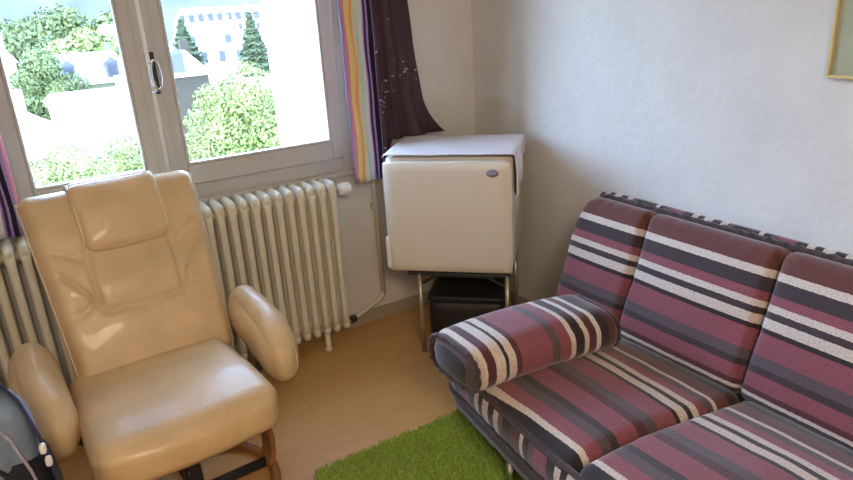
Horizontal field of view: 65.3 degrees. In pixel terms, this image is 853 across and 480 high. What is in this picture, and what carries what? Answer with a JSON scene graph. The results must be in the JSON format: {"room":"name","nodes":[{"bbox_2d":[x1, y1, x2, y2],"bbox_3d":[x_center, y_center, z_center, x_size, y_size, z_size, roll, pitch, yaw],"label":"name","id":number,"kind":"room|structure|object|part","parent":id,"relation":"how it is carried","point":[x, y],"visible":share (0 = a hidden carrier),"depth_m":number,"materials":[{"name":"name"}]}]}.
{"room":"living room","nodes":[
{"label":"living room","id":0,"kind":"room"},
{"bbox_2d":[0,0,474,388],"bbox_3d":[-1.177,-0.601,2.772,3.135,2.500,0.320,-15,23,-29],"label":"wall","id":1,"kind":"structure","parent":0,"point":[441,29],"depth_m":3.31,"materials":[{"name":"paint"}]},
{"bbox_2d":[0,0,352,201],"bbox_3d":[-1.001,-0.855,2.599,1.440,1.425,0.134,-15,23,-29],"label":"window","id":2,"kind":"structure","parent":1,"relation":"in","point":[140,29],"depth_m":2.68,"materials":[{"name":"paint"}]},
{"bbox_3d":[-1.077,-0.818,2.508,0.017,1.285,0.017,-15,23,-29],"label":"locking rod","id":3,"kind":"part","parent":2,"relation":"part of","materials":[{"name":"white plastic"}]},
{"bbox_3d":[-1.061,-0.645,2.580,0.034,0.160,0.010,-15,23,-29],"label":"handle plate","id":4,"kind":"part","parent":2,"relation":"part of","materials":[{"name":"grey metal"}]},
{"bbox_3d":[-1.048,-0.635,2.577,0.048,0.129,0.036,-15,23,-29],"label":"handle","id":5,"kind":"part","parent":2,"relation":"part of","materials":[{"name":"silver metal"}]},
{"bbox_2d":[0,168,354,243],"bbox_3d":[-0.957,-0.166,2.833,1.490,0.026,0.034,-15,23,-29],"label":"trim","id":6,"kind":"structure","parent":1,"relation":"attached to","point":[348,172],"depth_m":2.98,"materials":[{"name":"paint"}]},
{"bbox_2d":[261,0,323,145],"bbox_3d":[-0.704,-1.095,3.478,0.035,1.580,0.560,-18,24,-35],"label":"window shutter","id":7,"kind":"object","parent":1,"relation":"attached to","point":[287,23],"visible":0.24,"depth_m":3.56,"materials":[{"name":"white paint"}]},
{"bbox_2d":[247,291,429,360],"bbox_3d":[-1.018,0.585,3.045,3.133,0.070,0.013,-15,23,-29],"label":"baseboard","id":8,"kind":"structure","parent":1,"relation":"attached to","point":[405,304],"depth_m":3.49,"materials":[{"name":"beige wood"}]},
{"bbox_2d":[350,179,385,322],"bbox_3d":[-0.365,-0.761,2.980,0.044,2.412,0.275,12,25,37],"label":"pipe","id":9,"kind":"object","parent":1,"relation":"attached to","point":[374,206],"visible":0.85,"depth_m":3.33,"materials":[{"name":"metal"}]},
{"bbox_3d":[-0.991,-1.622,2.295,2.550,0.022,0.111,-15,23,-29],"label":"curtain rod","id":10,"kind":"object","parent":1,"relation":"attached to","visible":0},
{"bbox_2d":[0,133,23,238],"bbox_3d":[-1.574,-0.713,2.138,0.176,1.515,0.033,-18,24,-35],"label":"striped curtain","id":11,"kind":"object","parent":10,"relation":"hanging from","point":[10,226],"visible":0.88,"depth_m":2.38,"materials":[{"name":"multicoloured fabric"}]},
{"bbox_2d":[338,0,383,183],"bbox_3d":[-0.308,-1.017,2.857,0.154,1.575,0.030,-17,24,-33],"label":"striped curtain","id":12,"kind":"object","parent":10,"relation":"hanging from","point":[356,24],"visible":0.98,"depth_m":2.98,"materials":[{"name":"multicoloured fabric"}]},
{"bbox_2d":[370,0,444,161],"bbox_3d":[-0.114,-1.093,2.997,0.376,1.550,0.051,-15,23,-29],"label":"curtain","id":13,"kind":"object","parent":10,"relation":"hanging from","point":[403,110],"visible":0.86,"depth_m":3.09,"materials":[{"name":"purple fabric"}]},
{"bbox_2d":[57,303,513,479],"bbox_3d":[0.238,1.299,1.160,3.535,0.150,5.360,-15,23,-29],"label":"floor","id":14,"kind":"structure","parent":0,"point":[377,382],"depth_m":2.78,"materials":[{"name":"laminate"}]},
{"bbox_2d":[0,383,63,479],"bbox_3d":[-1.114,0.711,1.617,0.476,0.838,0.310,-12,21,-21],"label":"bag","id":15,"kind":"object","parent":14,"relation":"on","point":[24,454],"visible":1,"depth_m":1.56,"materials":[{"name":"black fabric"}]},
{"bbox_2d":[8,170,298,479],"bbox_3d":[-0.905,0.354,2.228,0.860,1.037,0.920,-17,23,-32],"label":"armchair","id":16,"kind":"object","parent":14,"relation":"on","point":[124,262],"visible":0.94,"depth_m":2.20,"materials":[{"name":"leather"}]},
{"bbox_3d":[-1.180,0.486,2.042,0.152,0.255,0.469,-17,23,-32],"label":"armrest","id":17,"kind":"part","parent":16,"relation":"part of","materials":[{"name":"leather"}]},
{"bbox_2d":[67,171,167,251],"bbox_3d":[-1.098,-0.113,2.355,0.289,0.222,0.272,-17,23,-32],"label":"headrest pillow","id":18,"kind":"object","parent":16,"relation":"on","point":[124,212],"depth_m":2.27,"materials":[{"name":"leather"}]},
{"bbox_3d":[-1.033,0.134,2.360,0.582,0.646,0.403,-17,23,-32],"label":"backrest","id":19,"kind":"part","parent":16,"relation":"part of","materials":[{"name":"leather"}]},
{"bbox_3d":[-0.817,0.526,2.134,0.548,0.200,0.588,-17,23,-32],"label":"seat","id":20,"kind":"part","parent":16,"relation":"part of","materials":[{"name":"leather"}]},
{"bbox_3d":[-0.584,0.325,2.389,0.152,0.256,0.469,-17,23,-32],"label":"armrest","id":21,"kind":"part","parent":16,"relation":"part of","materials":[{"name":"leather"}]},
{"bbox_2d":[0,177,351,388],"bbox_3d":[-1.036,0.269,2.813,1.653,0.821,0.161,-15,23,-29],"label":"radiator","id":22,"kind":"object","parent":14,"relation":"on","point":[283,243],"visible":0.45,"depth_m":2.92,"materials":[{"name":"metal"}]},
{"bbox_3d":[-0.381,-0.238,3.071,0.064,0.058,0.058,-15,23,-29],"label":"thermostat knob","id":23,"kind":"part","parent":22,"relation":"part of","materials":[{"name":"white plastic"}]},
{"bbox_2d":[314,409,524,479],"bbox_3d":[0.479,0.919,1.894,1.063,0.041,1.726,-15,23,-29],"label":"rug","id":24,"kind":"object","parent":14,"relation":"on","point":[451,447],"visible":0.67,"depth_m":2.36,"materials":[{"name":"green carpet"}]},
{"bbox_2d":[428,192,852,479],"bbox_3d":[0.814,0.495,1.905,1.072,0.771,1.881,-15,23,-29],"label":"sofa","id":25,"kind":"object","parent":24,"relation":"on","point":[658,316],"visible":1,"depth_m":2.03,"materials":[{"name":"fabric"}]},
{"bbox_3d":[0.277,0.764,2.200,0.048,0.130,0.047,-15,23,-29],"label":"leg","id":26,"kind":"part","parent":25,"relation":"part of","materials":[{"name":"silver metal"}]},
{"bbox_2d":[556,197,657,322],"bbox_3d":[0.702,0.090,2.621,0.265,0.476,0.340,-15,23,-29],"label":"cushion","id":27,"kind":"object","parent":25,"relation":"on","point":[609,234],"depth_m":2.54,"materials":[{"name":"fabric"}]},
{"bbox_2d":[478,338,738,473],"bbox_3d":[0.488,0.476,2.212,0.733,0.205,0.755,-15,23,-29],"label":"seat cushion","id":28,"kind":"object","parent":25,"relation":"on","point":[561,417],"depth_m":2.00,"materials":[{"name":"fabric"}]},
{"bbox_2d":[620,214,790,393],"bbox_3d":[0.926,0.199,2.277,0.265,0.476,0.500,-15,23,-29],"label":"cushion","id":29,"kind":"object","parent":25,"relation":"on","point":[696,295],"depth_m":2.20,"materials":[{"name":"fabric"}]},
{"bbox_2d":[580,401,852,479],"bbox_3d":[0.884,0.671,1.596,0.740,0.206,0.750,-15,23,-29],"label":"seat cushion","id":30,"kind":"object","parent":25,"relation":"on","point":[725,440],"depth_m":1.76,"materials":[{"name":"fabric"}]},
{"bbox_2d":[741,252,852,450],"bbox_3d":[1.191,0.329,1.869,0.265,0.476,0.500,-15,23,-29],"label":"cushion","id":31,"kind":"object","parent":25,"relation":"on","point":[797,356],"depth_m":1.91,"materials":[{"name":"fabric"}]},
{"bbox_2d":[407,254,517,351],"bbox_3d":[0.192,0.273,3.206,0.463,0.406,0.391,1,20,13],"label":"stand","id":32,"kind":"object","parent":14,"relation":"on","point":[434,274],"visible":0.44,"depth_m":3.00,"materials":[{"name":"silver metal"}]},
{"bbox_3d":[-0.021,0.335,3.079,0.022,0.400,0.022,1,20,13],"label":"leg","id":33,"kind":"part","parent":32,"relation":"part of","materials":[{"name":"silver metal"}]},
{"bbox_2d":[382,155,520,273],"bbox_3d":[0.135,-0.159,3.044,0.556,0.519,0.459,1,20,13],"label":"fridge","id":34,"kind":"object","parent":32,"relation":"on","point":[445,213],"visible":0.91,"depth_m":2.84,"materials":[{"name":"metal"}]},
{"bbox_3d":[-0.165,0.053,2.956,0.020,0.150,0.022,1,20,13],"label":"handle","id":35,"kind":"part","parent":34,"relation":"part of","materials":[{"name":"white plastic"}]},
{"bbox_2d":[381,134,525,195],"bbox_3d":[0.140,-0.337,3.005,0.581,0.197,0.416,1,20,13],"label":"cloth","id":36,"kind":"object","parent":34,"relation":"on","point":[498,144],"visible":1,"depth_m":2.94,"materials":[{"name":"white fabric"}]},
{"bbox_3d":[0.180,0.091,3.142,0.462,0.018,0.390,1,20,13],"label":"frame","id":37,"kind":"part","parent":32,"relation":"part of","materials":[{"name":"grey metal"}]},
{"bbox_3d":[0.366,0.344,2.989,0.022,0.400,0.022,1,20,13],"label":"leg","id":38,"kind":"part","parent":32,"relation":"part of","materials":[{"name":"silver metal"}]},
{"bbox_3d":[0.445,0.221,3.318,0.022,0.400,0.022,1,20,13],"label":"leg","id":39,"kind":"part","parent":32,"relation":"part of","materials":[{"name":"silver metal"}]},
{"bbox_2d":[427,275,510,341],"bbox_3d":[0.216,0.338,3.225,0.365,0.267,0.290,1,20,13],"label":"crate","id":40,"kind":"object","parent":14,"relation":"on","point":[453,300],"visible":0.56,"depth_m":3.10,"materials":[{"name":"black plastic"}]},
{"bbox_3d":[0.209,0.227,3.185,0.365,0.030,0.290,1,20,13],"label":"lid","id":41,"kind":"part","parent":40,"relation":"part of","materials":[{"name":"black plastic"}]},
{"bbox_2d":[471,0,852,402],"bbox_3d":[1.575,-0.321,1.515,0.200,2.500,5.360,-15,23,-29],"label":"wall","id":42,"kind":"structure","parent":0,"point":[723,110],"depth_m":2.44,"materials":[{"name":"paint"}]},
{"bbox_2d":[510,291,530,304],"bbox_3d":[1.585,0.861,1.825,0.013,0.070,4.844,-15,23,-29],"label":"baseboard","id":43,"kind":"structure","parent":42,"relation":"attached to","point":[521,299],"depth_m":3.50,"materials":[{"name":"beige wood"}]},
{"bbox_2d":[825,0,852,79],"bbox_3d":[1.259,-0.681,1.673,0.021,0.560,0.420,-15,23,-29],"label":"framed picture","id":44,"kind":"object","parent":42,"relation":"attached to","point":[840,56],"visible":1,"depth_m":1.88,"materials":[{"name":"brown wood"}]},
{"label":"outside","id":45,"kind":"structure","parent":0,"visible":0},
{"bbox_3d":[-75.865,-42.330,187.183,370.000,0.500,395.000,-15,23,-29],"label":"ground","id":46,"kind":"structure","parent":45,"visible":0},
{"bbox_2d":[0,34,18,89],"bbox_3d":[-54.903,-17.144,85.980,5.700,17.837,6.700,-17,24,-34],"label":"house","id":47,"kind":"structure","parent":46,"relation":"on","point":[9,62],"depth_m":83.19,"materials":[{"name":"grey paint"}]},
{"bbox_2d":[0,18,55,69],"bbox_3d":[-59.942,-22.591,99.105,13.150,19.851,14.748,-15,23,-29],"label":"leafy tree","id":48,"kind":"object","parent":46,"relation":"on","point":[16,39],"visible":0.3,"depth_m":95.14,"materials":[{"name":"green plant"}]},
{"bbox_2d":[10,89,82,185],"bbox_3d":[-26.655,-1.975,43.271,8.700,14.786,6.200,9,23,31],"label":"house","id":49,"kind":"structure","parent":46,"relation":"on","point":[39,134],"depth_m":40.06,"materials":[{"name":"grey"}]},
{"bbox_2d":[8,47,91,120],"bbox_3d":[-36.097,-10.148,64.809,7.263,16.764,7.109,2,21,16],"label":"leafy tree","id":50,"kind":"object","parent":46,"relation":"on","point":[36,78],"visible":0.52,"depth_m":61.62,"materials":[{"name":"green plant"}]},
{"bbox_2d":[17,3,90,40],"bbox_3d":[-64.645,-29.984,117.285,14.130,22.060,15.870,-15,23,-29],"label":"leafy tree","id":51,"kind":"object","parent":46,"relation":"on","point":[61,22],"visible":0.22,"depth_m":112.22,"materials":[{"name":"green plant"}]},
{"bbox_2d":[29,140,117,186],"bbox_3d":[-11.152,4.004,23.506,3.295,15.055,3.019,-7,20,-10],"label":"leafy tree","id":52,"kind":"object","parent":46,"relation":"on","point":[58,170],"visible":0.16,"depth_m":21.08,"materials":[{"name":"green plant"}]},
{"bbox_2d":[42,26,120,58],"bbox_3d":[-46.280,-20.706,93.979,12.601,18.169,12.558,-15,23,-29],"label":"leafy tree","id":53,"kind":"object","parent":46,"relation":"on","point":[94,42],"visible":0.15,"depth_m":89.26,"materials":[{"name":"green plant"}]},
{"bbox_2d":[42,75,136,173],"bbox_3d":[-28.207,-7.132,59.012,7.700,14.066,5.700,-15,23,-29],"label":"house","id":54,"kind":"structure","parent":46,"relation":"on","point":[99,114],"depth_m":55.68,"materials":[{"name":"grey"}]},
{"bbox_2d":[52,42,126,88],"bbox_3d":[-39.157,-14.780,79.084,9.700,16.205,7.700,-16,23,-31],"label":"house","id":55,"kind":"structure","parent":46,"relation":"on","point":[100,67],"depth_m":75.76,"materials":[{"name":"white paint"}]},
{"bbox_2d":[88,10,113,36],"bbox_3d":[-66.127,-38.880,144.233,16.824,20.819,18.394,-15,23,-29],"label":"leafy tree","id":56,"kind":"object","parent":46,"relation":"on","point":[107,18],"visible":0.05,"depth_m":137.09,"materials":[{"name":"green plant"}]},
{"bbox_2d":[97,24,119,50],"bbox_3d":[-48.675,-26.642,109.776,8.700,18.951,7.700,-10,21,-18],"label":"house","id":57,"kind":"structure","parent":46,"relation":"on","point":[110,28],"depth_m":105.44,"materials":[{"name":"grey paint"}]},
{"bbox_2d":[90,133,143,173],"bbox_3d":[-11.273,2.601,28.273,3.668,14.499,3.379,7,22,28],"label":"leafy tree","id":58,"kind":"object","parent":46,"relation":"on","point":[128,160],"visible":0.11,"depth_m":25.33,"materials":[{"name":"green plant"}]},
{"bbox_2d":[0,0,261,43],"bbox_3d":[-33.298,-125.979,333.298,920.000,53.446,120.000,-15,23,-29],"label":"hill","id":59,"kind":"structure","parent":46,"relation":"on","point":[16,10],"depth_m":253.75,"materials":[{"name":"white"}]},
{"bbox_2d":[171,18,208,65],"bbox_3d":[-27.351,-16.392,78.265,4.886,18.414,4.843,-15,23,-29],"label":"conifer","id":60,"kind":"object","parent":46,"relation":"on","point":[181,32],"visible":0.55,"depth_m":75.45,"materials":[{"name":"green plant"}]},
{"bbox_2d":[169,39,216,160],"bbox_3d":[-22.941,-9.930,62.151,5.700,16.600,6.700,-17,24,-33],"label":"house","id":61,"kind":"structure","parent":46,"relation":"on","point":[190,74],"depth_m":58.93,"materials":[{"name":"white stone"}]},
{"bbox_2d":[169,15,252,92],"bbox_3d":[-31.936,-23.849,99.995,10.700,18.339,8.700,-12,21,-22],"label":"house","id":62,"kind":"structure","parent":46,"relation":"on","point":[220,42],"depth_m":96.01,"materials":[{"name":"grey paint"}]},
{"bbox_2d":[173,1,264,33],"bbox_3d":[-54.750,-53.428,181.921,24.700,21.448,10.700,-12,22,-23],"label":"apartment building","id":63,"kind":"structure","parent":46,"relation":"on","point":[236,14],"depth_m":176.88,"materials":[{"name":"grey paint"}]},
{"bbox_2d":[183,59,279,160],"bbox_3d":[-7.859,0.010,31.841,6.260,16.574,5.397,-15,23,-29],"label":"bush","id":64,"kind":"object","parent":46,"relation":"on","point":[235,123],"visible":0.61,"depth_m":28.82,"materials":[{"name":"green plant"}]},
{"bbox_2d":[233,12,270,83],"bbox_3d":[-18.454,-15.661,74.341,5.135,18.646,5.022,-15,23,-29],"label":"conifer","id":65,"kind":"object","parent":46,"relation":"on","point":[253,50],"visible":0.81,"depth_m":71.56,"materials":[{"name":"green plant"}]},
{"bbox_2d":[241,32,274,105],"bbox_3d":[-30.190,-31.099,123.523,10.700,15.928,8.700,-17,24,-34],"label":"house","id":66,"kind":"structure","parent":46,"relation":"on","point":[261,33],"depth_m":120.42,"materials":[{"name":"grey"}]}
]}

